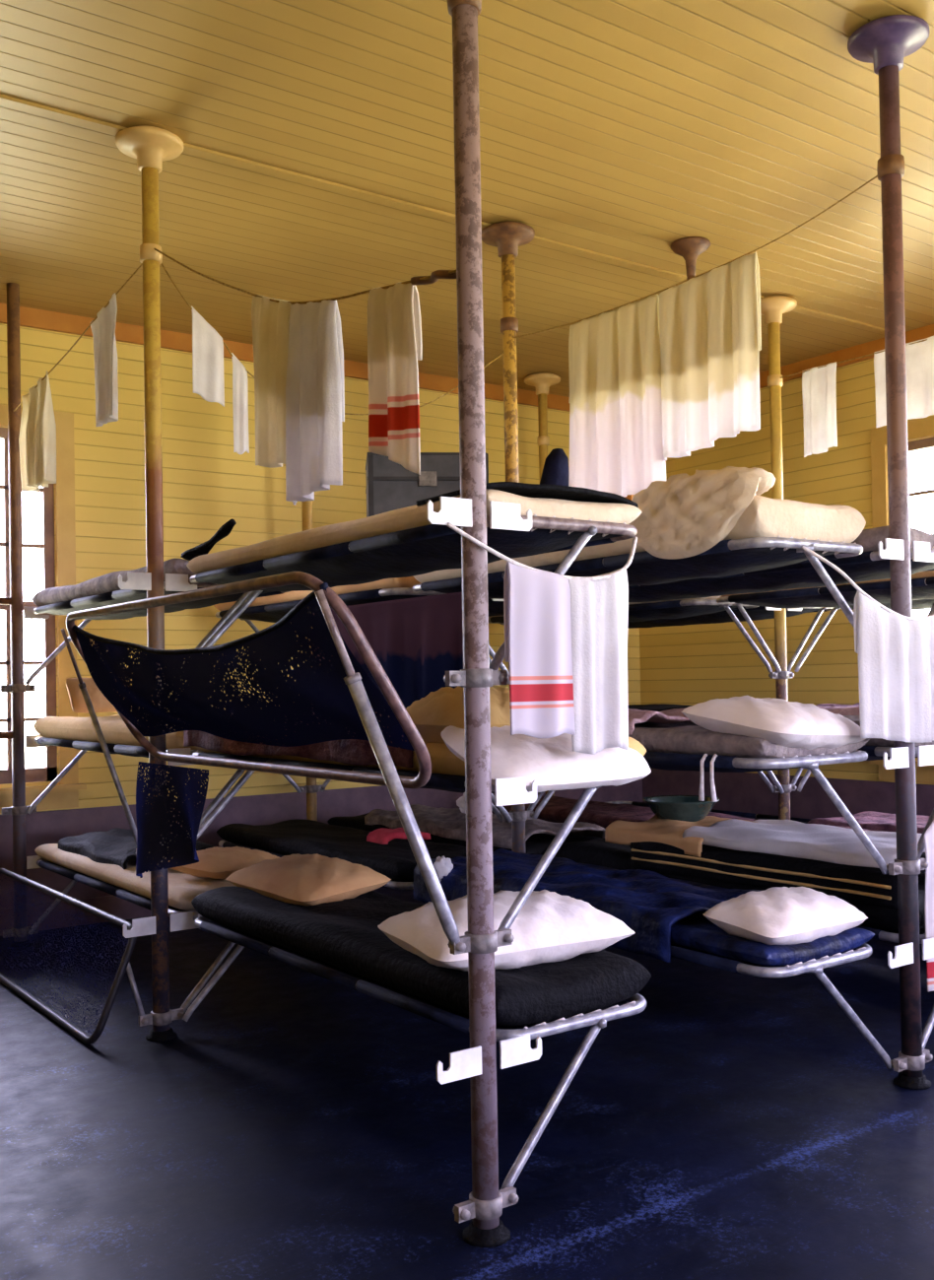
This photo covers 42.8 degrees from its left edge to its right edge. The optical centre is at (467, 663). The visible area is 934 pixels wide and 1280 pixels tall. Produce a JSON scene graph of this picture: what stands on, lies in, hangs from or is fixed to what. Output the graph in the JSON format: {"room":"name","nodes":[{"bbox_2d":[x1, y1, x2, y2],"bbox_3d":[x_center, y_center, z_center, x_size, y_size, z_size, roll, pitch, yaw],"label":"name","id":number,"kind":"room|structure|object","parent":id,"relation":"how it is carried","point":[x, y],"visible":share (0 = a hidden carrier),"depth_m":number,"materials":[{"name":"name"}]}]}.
{"room":"dormitory","nodes":[
{"label":"dormitory","id":0,"kind":"room"},
{"bbox_2d":[0,323,642,908],"bbox_3d":[-2.511,-0.243,6.447,9.350,3.378,0.140,0,-1,-36],"label":"wall","id":1,"kind":"structure","parent":0,"point":[206,484],"depth_m":7.00,"materials":[{"name":"paint"}]},
{"bbox_2d":[0,404,86,812],"bbox_3d":[-2.557,-0.295,6.331,1.000,2.180,0.145,0,-1,-36],"label":"window","id":2,"kind":"structure","parent":1,"relation":"in","point":[65,794],"depth_m":6.54,"materials":[{"name":"paint"}]},
{"bbox_2d":[0,895,151,936],"bbox_3d":[-2.435,1.374,6.356,9.350,0.140,0.020,0,-1,-36],"label":"baseboard","id":3,"kind":"structure","parent":1,"relation":"attached to","point":[112,905],"depth_m":6.58,"materials":[{"name":"paint"}]},
{"bbox_2d":[0,302,569,411],"bbox_3d":[-2.490,-1.883,6.404,9.350,0.100,0.030,0,-1,-36],"label":"trim","id":4,"kind":"structure","parent":1,"relation":"attached to","point":[31,317],"depth_m":6.99,"materials":[{"name":"paint"}]},
{"bbox_2d":[0,0,933,397],"bbox_3d":[0.119,-2.087,2.791,9.630,0.100,9.230,0,-1,-36],"label":"ceiling","id":5,"kind":"structure","parent":0,"point":[625,129],"depth_m":4.69,"materials":[{"name":"wood"}]},
{"bbox_2d":[0,94,884,334],"bbox_3d":[-1.138,-1.981,4.532,9.350,0.012,0.050,0,-1,-36],"label":"trim","id":6,"kind":"structure","parent":5,"relation":"attached to","point":[6,101],"depth_m":4.97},
{"bbox_2d":[670,236,710,281],"bbox_3d":[1.072,-1.740,5.684,0.190,0.534,0.190,0,-1,-36],"label":"support post","id":7,"kind":"object","parent":5,"relation":"hanging from","point":[690,248],"visible":0.46,"depth_m":5.65,"materials":[{"name":"metal"}]},
{"bbox_2d":[0,886,933,1279],"bbox_3d":[0.180,1.391,2.736,9.630,0.100,9.230,0,-1,-36],"label":"floor","id":8,"kind":"structure","parent":0,"point":[299,1124],"depth_m":3.42,"materials":[{"name":"blue"}]},
{"bbox_2d":[0,282,49,948],"bbox_3d":[-2.268,-0.252,6.092,0.236,3.377,0.112,0,-1,-36],"label":"support post","id":9,"kind":"object","parent":8,"relation":"on","point":[17,688],"visible":0.77,"depth_m":6.05,"materials":[{"name":"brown metal"}]},
{"bbox_2d":[0,868,144,1044],"bbox_3d":[-1.832,1.200,5.121,0.207,0.420,1.943,0,-1,-36],"label":"bunk","id":10,"kind":"object","parent":8,"relation":"on","point":[124,965],"visible":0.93,"depth_m":4.77,"materials":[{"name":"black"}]},
{"bbox_2d":[115,125,202,1041],"bbox_3d":[-1.168,-0.298,4.452,0.249,3.378,0.261,-1,-1,13],"label":"support post","id":11,"kind":"object","parent":8,"relation":"on","point":[152,146],"visible":0.75,"depth_m":4.44,"materials":[{"name":"beige paint"}]},
{"bbox_2d":[13,263,142,411],"bbox_3d":[-1.755,-1.411,5.267,0.020,0.216,1.951,0,-1,-35],"label":"clothesline","id":12,"kind":"object","parent":11,"relation":"attached to","point":[140,266],"visible":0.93,"depth_m":5.11,"materials":[{"name":"fabric"}]},
{"bbox_2d":[18,370,56,491],"bbox_3d":[-2.039,-1.095,5.677,0.090,0.511,0.402,0,-1,-36],"label":"towel","id":13,"kind":"object","parent":12,"relation":"hanging from","point":[37,431],"visible":1,"depth_m":5.62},
{"bbox_2d":[90,292,118,426],"bbox_3d":[-1.487,-1.238,4.913,0.060,0.492,0.311,0,-1,-36],"label":"towel","id":14,"kind":"object","parent":12,"relation":"hanging from","point":[103,326],"visible":1,"depth_m":4.90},
{"bbox_2d":[28,858,235,1012],"bbox_3d":[-1.438,1.160,5.430,0.562,0.395,1.965,0,-1,-36],"label":"bunk","id":15,"kind":"object","parent":11,"relation":"attached to","point":[110,889],"visible":0.27,"depth_m":5.10,"materials":[{"name":"silver metal"}]},
{"bbox_2d":[34,843,236,911],"bbox_3d":[-1.435,0.936,5.438,0.520,0.111,1.880,0,-1,-36],"label":"mattress","id":16,"kind":"object","parent":15,"relation":"on","point":[183,888],"visible":0.45,"depth_m":5.00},
{"bbox_2d":[58,827,215,869],"bbox_3d":[-1.544,0.864,5.639,0.516,0.094,0.972,0,-1,-36],"label":"blanket","id":17,"kind":"object","parent":16,"relation":"on","point":[116,845],"visible":0.48,"depth_m":5.56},
{"bbox_2d":[168,846,279,878],"bbox_3d":[-0.998,0.822,4.917,0.406,0.121,0.369,-2,-1,44],"label":"pillow","id":18,"kind":"object","parent":16,"relation":"on","point":[216,862],"visible":0.74,"depth_m":4.78,"materials":[{"name":"beige fabric"}]},
{"bbox_2d":[26,737,245,835],"bbox_3d":[-1.448,0.546,5.439,0.562,0.395,1.965,0,-1,-36],"label":"bunk","id":19,"kind":"object","parent":11,"relation":"attached to","point":[125,750],"visible":0.31,"depth_m":5.30,"materials":[{"name":"silver metal"}]},
{"bbox_2d":[33,714,198,749],"bbox_3d":[-1.446,0.306,5.448,0.520,0.140,1.880,0,-1,-36],"label":"mattress","id":20,"kind":"object","parent":19,"relation":"on","point":[114,730],"visible":0.35,"depth_m":5.37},
{"bbox_2d":[66,677,132,712],"bbox_3d":[-1.861,0.158,6.039,0.158,0.178,0.369,-2,-1,34],"label":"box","id":21,"kind":"object","parent":20,"relation":"on","point":[101,704],"visible":0.41,"depth_m":5.92,"materials":[{"name":"beige fabric"}]},
{"bbox_2d":[25,579,289,685],"bbox_3d":[-1.460,-0.109,5.450,0.562,0.395,1.965,0,-1,-36],"label":"bunk","id":22,"kind":"object","parent":11,"relation":"attached to","point":[64,608],"visible":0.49,"depth_m":5.19,"materials":[{"name":"silver metal"}]},
{"bbox_2d":[31,558,196,606],"bbox_3d":[-1.458,-0.339,5.458,0.520,0.122,1.880,0,-1,-36],"label":"mattress","id":23,"kind":"object","parent":22,"relation":"on","point":[107,582],"visible":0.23,"depth_m":5.29,"materials":[{"name":"grey fabric"}]},
{"bbox_2d":[180,518,236,560],"bbox_3d":[-0.961,-0.462,4.463,0.075,0.115,0.404,0,-1,-36],"label":"cloth","id":24,"kind":"object","parent":23,"relation":"on","point":[225,530],"visible":0.91,"depth_m":4.45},
{"bbox_2d":[153,247,456,304],"bbox_3d":[-0.595,-1.252,3.658,0.007,0.667,1.972,0,-1,-36],"label":"clothesline","id":25,"kind":"object","parent":11,"relation":"attached to","point":[155,248],"visible":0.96,"depth_m":3.55,"materials":[{"name":"fabric"}]},
{"bbox_2d":[251,294,291,468],"bbox_3d":[-0.600,-0.881,3.661,0.059,0.587,0.264,0,-1,-36],"label":"towel","id":26,"kind":"object","parent":25,"relation":"hanging from","point":[270,319],"visible":0.96,"depth_m":3.66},
{"bbox_2d":[285,300,344,505],"bbox_3d":[-0.455,-0.781,3.458,0.077,0.605,0.280,0,-1,-36],"label":"towel","id":27,"kind":"object","parent":25,"relation":"hanging from","point":[315,382],"visible":1,"depth_m":3.42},
{"bbox_2d":[367,281,422,474],"bbox_3d":[-0.201,-0.743,3.108,0.066,0.531,0.213,0,-1,-36],"label":"towel","id":28,"kind":"object","parent":25,"relation":"hanging from","point":[394,319],"visible":1,"depth_m":3.05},
{"bbox_2d":[161,263,504,414],"bbox_3d":[-0.496,-1.288,4.963,1.634,0.514,0.038,0,-1,-36],"label":"clothesline","id":29,"kind":"object","parent":11,"relation":"attached to","point":[162,263],"visible":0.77,"depth_m":4.68,"materials":[{"name":"fabric"}]},
{"bbox_2d":[191,305,224,406],"bbox_3d":[-0.993,-1.180,4.572,0.127,0.374,0.030,0,-1,-36],"label":"towel","id":30,"kind":"object","parent":29,"relation":"hanging from","point":[208,381],"visible":1,"depth_m":4.57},
{"bbox_2d":[231,352,249,454],"bbox_3d":[-0.883,-1.014,4.648,0.062,0.397,0.026,0,-1,-36],"label":"towel","id":31,"kind":"object","parent":29,"relation":"hanging from","point":[239,374],"visible":1,"depth_m":4.64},
{"bbox_2d":[298,500,325,820],"bbox_3d":[-0.937,-0.261,7.036,0.249,3.378,0.261,-1,-1,13],"label":"support post","id":32,"kind":"object","parent":8,"relation":"on","point":[311,787],"visible":0.09,"depth_m":7.01,"materials":[{"name":"beige paint"}]},
{"bbox_2d":[215,587,498,670],"bbox_3d":[-0.645,-0.114,6.038,0.562,0.395,1.965,0,-1,-36],"label":"bunk","id":33,"kind":"object","parent":32,"relation":"attached to","point":[272,613],"visible":0.33,"depth_m":5.56,"materials":[{"name":"silver fabric"}]},
{"bbox_2d":[213,576,420,610],"bbox_3d":[-0.655,-0.344,6.038,0.520,0.122,1.880,0,-1,-36],"label":"mattress","id":34,"kind":"object","parent":33,"relation":"on","point":[409,581],"visible":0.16,"depth_m":5.51,"materials":[{"name":"beige fabric"}]},
{"bbox_2d":[365,452,488,517],"bbox_3d":[-0.192,-0.685,5.581,0.550,0.538,0.393,-1,-1,-6],"label":"suitcase","id":35,"kind":"object","parent":34,"relation":"on","point":[390,486],"visible":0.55,"depth_m":5.39,"materials":[{"name":"grey metal"}]},
{"bbox_2d":[313,591,463,710],"bbox_3d":[-0.350,-0.017,5.200,0.046,0.513,1.301,0,-1,-36],"label":"blanket","id":36,"kind":"object","parent":33,"relation":"hanging from","point":[415,640],"visible":0.44,"depth_m":5.04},
{"bbox_2d":[488,598,503,616],"bbox_3d":[-0.090,-0.118,6.439,0.562,0.395,1.965,0,-1,-36],"label":"bunk","id":37,"kind":"object","parent":32,"relation":"attached to","point":[496,608],"visible":0.02,"depth_m":5.89,"materials":[{"name":"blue fabric"}]},
{"bbox_3d":[-0.088,-0.346,6.448,0.520,0.119,1.880,0,-1,-36],"label":"mattress","id":38,"kind":"object","parent":37,"relation":"on","visible":0},
{"bbox_2d":[539,448,568,485],"bbox_3d":[0.391,-0.752,6.003,0.307,0.680,0.205,0,-1,-36],"label":"bag","id":39,"kind":"object","parent":38,"relation":"on","point":[556,466],"visible":0.27,"depth_m":6.01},
{"bbox_3d":[-0.068,1.152,6.419,0.562,0.395,1.965,0,-1,-36],"label":"bunk","id":40,"kind":"object","parent":32,"relation":"attached to","visible":0},
{"bbox_2d":[327,812,600,855],"bbox_3d":[-0.065,0.922,6.428,0.520,0.121,1.880,0,-1,-36],"label":"mattress","id":41,"kind":"object","parent":40,"relation":"on","point":[536,843],"visible":0.19,"depth_m":5.96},
{"bbox_2d":[364,804,606,849],"bbox_3d":[0.059,0.840,6.272,0.556,0.093,1.421,0,-1,-36],"label":"blanket","id":42,"kind":"object","parent":41,"relation":"on","point":[446,823],"visible":0.63,"depth_m":6.09,"materials":[{"name":"grey fabric"}]},
{"bbox_2d":[426,0,541,1247],"bbox_3d":[0.015,-0.345,2.815,0.249,3.378,0.261,-1,-1,13],"label":"support post","id":43,"kind":"object","parent":8,"relation":"on","point":[485,1205],"visible":1,"depth_m":2.79,"materials":[{"name":"metal"}]},
{"bbox_2d":[61,571,460,944],"bbox_3d":[-0.750,0.281,3.479,0.357,0.944,2.021,0,-1,-36],"label":"bunk","id":44,"kind":"object","parent":43,"relation":"attached to","point":[351,698],"visible":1,"depth_m":3.17,"materials":[{"name":"fabric"}]},
{"bbox_2d":[190,750,602,930],"bbox_3d":[-0.278,0.498,3.818,0.562,0.397,1.965,0,-1,-36],"label":"bunk","id":45,"kind":"object","parent":43,"relation":"attached to","point":[441,781],"visible":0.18,"depth_m":3.06,"materials":[{"name":"silver metal"}]},
{"bbox_2d":[194,737,646,775],"bbox_3d":[-0.275,0.270,3.827,0.520,0.121,1.880,0,-1,-36],"label":"mattress","id":46,"kind":"object","parent":45,"relation":"on","point":[443,761],"visible":0.16,"depth_m":3.15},
{"bbox_2d":[183,712,412,767],"bbox_3d":[-0.382,0.229,3.974,0.586,0.148,1.541,0,-1,-36],"label":"blanket","id":47,"kind":"object","parent":46,"relation":"on","point":[356,752],"visible":0.12,"depth_m":3.61,"materials":[{"name":"fabric"}]},
{"bbox_2d":[405,685,510,742],"bbox_3d":[0.025,0.161,3.257,0.332,0.218,0.369,0,-1,-36],"label":"pillow","id":48,"kind":"object","parent":46,"relation":"on","point":[443,707],"visible":0.36,"depth_m":3.14,"materials":[{"name":"fabric"}]},
{"bbox_2d":[440,725,651,792],"bbox_3d":[0.209,0.230,3.104,0.540,0.180,0.311,0,-1,-36],"label":"pillow","id":49,"kind":"object","parent":46,"relation":"on","point":[552,762],"visible":0.52,"depth_m":2.99,"materials":[{"name":"white fabric"}]},
{"bbox_2d":[189,514,637,670],"bbox_3d":[-0.289,-0.156,3.829,0.562,0.397,1.965,0,-1,-36],"label":"bunk","id":50,"kind":"object","parent":43,"relation":"attached to","point":[421,550],"visible":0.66,"depth_m":3.38,"materials":[{"name":"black fabric"}]},
{"bbox_2d":[186,488,641,574],"bbox_3d":[-0.287,-0.375,3.837,0.520,0.100,1.880,0,-1,-36],"label":"mattress","id":51,"kind":"object","parent":50,"relation":"on","point":[412,516],"visible":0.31,"depth_m":3.34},
{"bbox_2d":[416,481,638,508],"bbox_3d":[0.171,-0.436,3.207,0.529,0.043,0.322,0,-1,-36],"label":"blanket","id":52,"kind":"object","parent":51,"relation":"on","point":[544,491],"visible":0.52,"depth_m":3.11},
{"bbox_2d":[182,916,646,1189],"bbox_3d":[-0.267,1.113,3.809,0.562,0.397,1.965,0,-1,-36],"label":"bunk","id":53,"kind":"object","parent":43,"relation":"attached to","point":[636,1004],"visible":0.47,"depth_m":3.15,"materials":[{"name":"silver metal"}]},
{"bbox_2d":[191,885,651,1025],"bbox_3d":[-0.265,0.875,3.817,0.520,0.141,1.880,0,-1,-36],"label":"mattress","id":54,"kind":"object","parent":53,"relation":"on","point":[345,934],"visible":0.64,"depth_m":3.31,"materials":[{"name":"fabric"}]},
{"bbox_2d":[226,853,391,906],"bbox_3d":[-0.596,0.796,4.394,0.367,0.158,0.664,0,-1,-36],"label":"pillow","id":55,"kind":"object","parent":54,"relation":"on","point":[298,879],"visible":0.9,"depth_m":4.22,"materials":[{"name":"beige fabric"}]},
{"bbox_2d":[377,889,634,971],"bbox_3d":[0.108,0.735,3.300,0.627,0.185,0.405,0,-1,-30],"label":"pillow","id":56,"kind":"object","parent":54,"relation":"on","point":[550,926],"visible":0.84,"depth_m":3.18,"materials":[{"name":"white fabric"}]},
{"bbox_2d":[446,522,637,580],"bbox_3d":[0.229,-0.273,2.940,0.686,0.138,0.077,0,-1,-43],"label":"cord","id":57,"kind":"object","parent":43,"relation":"attached to","point":[450,525],"visible":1,"depth_m":2.85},
{"bbox_2d":[503,561,575,738],"bbox_3d":[0.181,-0.033,2.871,0.194,0.425,0.046,0,-1,-36],"label":"towel","id":58,"kind":"object","parent":57,"relation":"hanging from","point":[538,654],"visible":1,"depth_m":2.86,"materials":[{"name":"fabric"}]},
{"bbox_2d":[568,568,628,754],"bbox_3d":[0.337,-0.012,2.989,0.217,0.474,0.051,0,-1,-42],"label":"towel","id":59,"kind":"object","parent":57,"relation":"hanging from","point":[599,609],"visible":0.99,"depth_m":2.98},
{"bbox_2d":[481,220,535,853],"bbox_3d":[0.214,-0.307,5.426,0.249,3.378,0.261,-1,-1,13],"label":"support post","id":60,"kind":"object","parent":8,"relation":"on","point":[506,235],"visible":0.54,"depth_m":5.42,"materials":[{"name":"metal"}]},
{"bbox_2d":[218,839,413,889],"bbox_3d":[-0.623,1.155,6.018,0.562,0.395,1.965,0,-1,-36],"label":"bunk","id":61,"kind":"object","parent":60,"relation":"attached to","point":[393,884],"visible":0.16,"depth_m":5.60,"materials":[{"name":"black fabric"}]},
{"bbox_2d":[216,818,467,881],"bbox_3d":[-0.633,0.926,6.018,0.520,0.121,1.880,0,-1,-36],"label":"mattress","id":62,"kind":"object","parent":61,"relation":"on","point":[396,860],"visible":0.73,"depth_m":5.85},
{"bbox_2d":[366,827,431,844],"bbox_3d":[-0.327,0.812,5.662,0.276,0.056,0.181,0,-1,-36],"label":"folded cloth","id":63,"kind":"object","parent":62,"relation":"on","point":[381,836],"visible":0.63,"depth_m":5.58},
{"bbox_2d":[412,536,863,674],"bbox_3d":[0.526,-0.161,4.418,0.562,0.397,1.965,0,-1,-36],"label":"bunk","id":64,"kind":"object","parent":60,"relation":"attached to","point":[729,557],"visible":0.68,"depth_m":3.85,"materials":[{"name":"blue fabric"}]},
{"bbox_2d":[412,495,866,583],"bbox_3d":[0.515,-0.414,4.417,0.520,0.170,1.880,0,-1,-36],"label":"mattress","id":65,"kind":"object","parent":64,"relation":"on","point":[764,516],"visible":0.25,"depth_m":3.69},
{"bbox_2d":[629,466,775,559],"bbox_3d":[0.744,-0.473,3.776,0.280,0.289,0.540,0,-1,-36],"label":"pillow","id":66,"kind":"object","parent":65,"relation":"on","point":[683,515],"visible":0.93,"depth_m":3.66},
{"bbox_2d":[628,548,933,616],"bbox_3d":[1.081,-0.165,4.819,0.562,0.397,1.965,0,-1,-36],"label":"bunk","id":67,"kind":"object","parent":60,"relation":"attached to","point":[866,566],"visible":0.44,"depth_m":4.46,"materials":[{"name":"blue fabric"}]},
{"bbox_2d":[851,525,933,551],"bbox_3d":[1.083,-0.393,4.827,0.520,0.121,1.880,0,-1,-36],"label":"mattress","id":68,"kind":"object","parent":67,"relation":"on","point":[869,539],"visible":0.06,"depth_m":4.00,"materials":[{"name":"grey fabric"}]},
{"bbox_2d":[524,372,560,796],"bbox_3d":[0.539,-0.271,8.066,0.249,3.378,0.261,-1,-1,13],"label":"support post","id":69,"kind":"object","parent":8,"relation":"on","point":[541,381],"visible":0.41,"depth_m":8.06,"materials":[{"name":"metal"}]},
{"bbox_2d":[760,295,803,819],"bbox_3d":[1.718,-0.316,6.537,0.249,3.378,0.261,-1,-1,13],"label":"support post","id":70,"kind":"object","parent":8,"relation":"on","point":[773,307],"visible":0.56,"depth_m":6.53,"materials":[{"name":"beige paint"}]},
{"bbox_2d":[488,599,772,673],"bbox_3d":[0.867,-0.123,7.131,0.562,0.395,1.965,0,-1,-36],"label":"bunk","id":71,"kind":"object","parent":70,"relation":"attached to","point":[674,609],"visible":0.42,"depth_m":6.47,"materials":[{"name":"silver fabric"}]},
{"bbox_2d":[607,801,812,823],"bbox_3d":[1.444,1.143,7.511,0.562,0.395,1.965,0,-1,-36],"label":"bunk","id":72,"kind":"object","parent":70,"relation":"attached to","point":[755,816],"visible":0.08,"depth_m":7.51,"materials":[{"name":"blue fabric"}]},
{"bbox_2d":[627,606,840,672],"bbox_3d":[1.422,-0.127,7.532,0.562,0.395,1.965,0,-1,-36],"label":"bunk","id":73,"kind":"object","parent":70,"relation":"attached to","point":[758,613],"visible":0.47,"depth_m":7.05,"materials":[{"name":"blue fabric"}]},
{"bbox_2d":[716,576,933,673],"bbox_3d":[2.038,-0.170,5.510,0.562,0.395,1.965,0,-1,-36],"label":"bunk","id":74,"kind":"object","parent":70,"relation":"attached to","point":[922,587],"visible":0.88,"depth_m":5.71,"materials":[{"name":"silver fabric"}]},
{"bbox_2d":[780,338,927,378],"bbox_3d":[3.636,-1.668,3.869,0.005,0.077,6.600,0,-1,-36],"label":"clothesline","id":75,"kind":"object","parent":70,"relation":"attached to","point":[926,339],"visible":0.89,"depth_m":6.16,"materials":[{"name":"fabric"}]},
{"bbox_2d":[802,361,837,457],"bbox_3d":[1.864,-1.344,6.306,0.046,0.467,0.224,0,-1,-36],"label":"towel","id":76,"kind":"object","parent":75,"relation":"hanging from","point":[818,384],"visible":1,"depth_m":6.31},
{"bbox_2d":[874,336,933,427],"bbox_3d":[2.306,-1.397,5.695,0.051,0.387,0.832,0,-1,-36],"label":"towel","id":77,"kind":"object","parent":75,"relation":"hanging from","point":[919,357],"visible":0.65,"depth_m":5.85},
{"bbox_2d":[794,599,933,672],"bbox_3d":[2.592,-0.173,5.911,0.562,0.395,1.965,0,-1,-36],"label":"bunk","id":78,"kind":"object","parent":70,"relation":"attached to","point":[921,604],"visible":0.27,"depth_m":6.54,"materials":[{"name":"silver metal"}]},
{"bbox_3d":[2.615,1.096,5.891,0.562,0.395,1.965,0,-1,-36],"label":"bunk","id":79,"kind":"object","parent":70,"relation":"attached to","visible":0},
{"bbox_2d":[807,810,930,833],"bbox_3d":[2.617,0.868,5.899,0.520,0.119,1.880,0,-1,-36],"label":"mattress","id":80,"kind":"object","parent":79,"relation":"on","point":[867,820],"visible":0.49,"depth_m":6.38,"materials":[{"name":"fabric"}]},
{"bbox_2d":[847,14,933,1089],"bbox_3d":[1.384,-0.353,3.805,0.249,3.378,0.261,-1,-1,13],"label":"support post","id":81,"kind":"object","parent":8,"relation":"on","point":[884,42],"visible":0.88,"depth_m":3.79,"materials":[{"name":"metal"}]},
{"bbox_2d":[491,749,888,875],"bbox_3d":[0.537,0.493,4.407,0.562,0.397,1.965,0,-1,-36],"label":"bunk","id":82,"kind":"object","parent":81,"relation":"attached to","point":[659,761],"visible":0.44,"depth_m":3.68,"materials":[{"name":"silver metal"}]},
{"bbox_2d":[628,721,870,758],"bbox_3d":[0.527,0.270,4.406,0.520,0.111,1.880,0,-1,-36],"label":"mattress","id":83,"kind":"object","parent":82,"relation":"on","point":[682,737],"visible":0.24,"depth_m":3.70,"materials":[{"name":"grey fabric"}]},
{"bbox_2d":[628,708,692,735],"bbox_3d":[0.500,0.223,4.444,0.556,0.131,0.871,0,-1,-36],"label":"blanket","id":84,"kind":"object","parent":83,"relation":"on","point":[674,715],"visible":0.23,"depth_m":4.07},
{"bbox_2d":[681,695,866,749],"bbox_3d":[0.970,0.185,3.741,0.494,0.174,0.412,0,-1,-40],"label":"pillow","id":85,"kind":"object","parent":83,"relation":"on","point":[779,721],"visible":0.89,"depth_m":3.59,"materials":[{"name":"white fabric"}]},
{"bbox_2d":[513,174,877,337],"bbox_3d":[0.774,-1.515,4.647,0.005,0.116,1.981,0,-1,-36],"label":"clothesline","id":86,"kind":"object","parent":81,"relation":"attached to","point":[877,174],"visible":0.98,"depth_m":4.44,"materials":[{"name":"brown fabric"}]},
{"bbox_2d":[568,293,666,497],"bbox_3d":[0.595,-1.060,4.887,0.081,0.800,0.594,0,-1,-36],"label":"towel","id":87,"kind":"object","parent":86,"relation":"hanging from","point":[616,446],"visible":0.93,"depth_m":4.88,"materials":[{"name":"fabric"}]},
{"bbox_2d":[659,251,761,460],"bbox_3d":[0.895,-1.138,4.471,0.083,0.681,0.494,0,-1,-36],"label":"towel","id":88,"kind":"object","parent":86,"relation":"hanging from","point":[709,323],"visible":1,"depth_m":4.42,"materials":[{"name":"fabric"}]},
{"bbox_2d":[532,744,933,858],"bbox_3d":[1.092,0.490,4.808,0.562,0.397,1.965,0,-1,-36],"label":"bunk","id":89,"kind":"object","parent":81,"relation":"attached to","point":[874,753],"visible":0.03,"depth_m":3.99,"materials":[{"name":"silver metal"}]},
{"bbox_2d":[923,819,933,991],"bbox_3d":[1.601,0.693,3.910,0.288,0.771,0.049,0,-1,-36],"label":"towel","id":90,"kind":"object","parent":89,"relation":"hanging from","point":[928,836],"visible":0.92,"depth_m":3.84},
{"bbox_2d":[621,941,893,1070],"bbox_3d":[0.548,1.108,4.397,0.562,0.397,1.965,0,-1,-36],"label":"bunk","id":91,"kind":"object","parent":81,"relation":"attached to","point":[814,966],"visible":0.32,"depth_m":3.63,"materials":[{"name":"silver metal"}]},
{"bbox_2d":[671,911,875,966],"bbox_3d":[0.538,0.895,4.396,0.520,0.090,1.880,0,-1,-36],"label":"mattress","id":92,"kind":"object","parent":91,"relation":"on","point":[695,931],"visible":0.23,"depth_m":3.66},
{"bbox_2d":[413,848,760,962],"bbox_3d":[0.444,0.880,4.526,0.586,0.180,1.502,0,-1,-36],"label":"blanket","id":93,"kind":"object","parent":92,"relation":"on","point":[647,902],"visible":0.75,"depth_m":4.26,"materials":[{"name":"fabric"}]},
{"bbox_2d":[702,886,868,944],"bbox_3d":[1.007,0.797,3.763,0.480,0.166,0.294,0,-1,-36],"label":"pillow","id":94,"kind":"object","parent":92,"relation":"on","point":[775,915],"visible":0.95,"depth_m":3.66,"materials":[{"name":"white fabric"}]},
{"bbox_2d":[853,591,933,742],"bbox_3d":[1.427,0.016,3.761,0.578,0.490,0.061,0,-1,-36],"label":"towel","id":95,"kind":"object","parent":81,"relation":"attached to","point":[896,653],"visible":1,"depth_m":3.67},
{"bbox_2d":[855,925,933,1049],"bbox_3d":[1.103,1.105,4.798,0.562,0.397,1.965,0,-1,-36],"label":"bunk","id":96,"kind":"object","parent":81,"relation":"attached to","point":[891,936],"visible":0.07,"depth_m":3.93,"materials":[{"name":"silver metal"}]},
{"bbox_2d":[542,838,925,933],"bbox_3d":[1.105,0.856,4.807,0.520,0.161,1.880,0,-1,-36],"label":"mattress","id":97,"kind":"object","parent":96,"relation":"on","point":[598,851],"visible":0.3,"depth_m":4.74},
{"bbox_2d":[630,841,926,909],"bbox_3d":[1.264,0.760,4.585,0.576,0.135,1.270,0,-1,-36],"label":"blanket","id":98,"kind":"object","parent":97,"relation":"on","point":[848,883],"visible":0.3,"depth_m":4.34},
{"bbox_2d":[605,814,756,857],"bbox_3d":[0.971,0.702,4.992,0.556,0.104,0.572,0,-1,-36],"label":"blanket","id":99,"kind":"object","parent":98,"relation":"on","point":[668,832],"visible":0.54,"depth_m":4.92,"materials":[{"name":"beige fabric"}]},
{"bbox_2d":[642,795,719,821],"bbox_3d":[0.932,0.644,5.181,0.330,0.114,0.330,0,-1,-36],"label":"bowl","id":100,"kind":"object","parent":99,"relation":"on","point":[688,808],"visible":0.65,"depth_m":5.08,"materials":[{"name":"green ceramic"}]},
{"bbox_2d":[682,818,925,868],"bbox_3d":[1.339,0.659,4.482,0.556,0.070,0.971,0,-1,-36],"label":"blanket","id":101,"kind":"object","parent":98,"relation":"on","point":[786,838],"visible":0.84,"depth_m":4.40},
{"bbox_3d":[0.889,1.146,7.111,0.562,0.395,1.965,0,-1,-36],"label":"bunk","id":102,"kind":"object","parent":8,"relation":"on","visible":0},
{"bbox_2d":[491,795,755,829],"bbox_3d":[0.879,0.917,7.110,0.520,0.120,1.880,0,-1,-36],"label":"mattress","id":103,"kind":"object","parent":102,"relation":"on","point":[557,809],"visible":0.34,"depth_m":7.11,"materials":[{"name":"fabric"}]},
{"bbox_2d":[639,358,933,818],"bbox_3d":[3.996,-0.372,5.542,0.140,3.378,8.950,0,-1,-36],"label":"wall","id":104,"kind":"structure","parent":0,"point":[690,664],"depth_m":7.96,"materials":[{"name":"paint"}]},
{"bbox_2d":[759,324,933,388],"bbox_3d":[3.898,-2.010,5.518,0.030,0.100,8.950,0,-1,-36],"label":"trim","id":105,"kind":"structure","parent":104,"relation":"attached to","point":[920,333],"depth_m":7.57,"materials":[{"name":"paint"}]},
{"bbox_2d":[869,416,933,783],"bbox_3d":[2.954,-0.383,6.869,0.145,2.180,1.420,0,-1,-36],"label":"window","id":106,"kind":"structure","parent":104,"relation":"in","point":[922,428],"depth_m":7.34,"materials":[{"name":"paint"}]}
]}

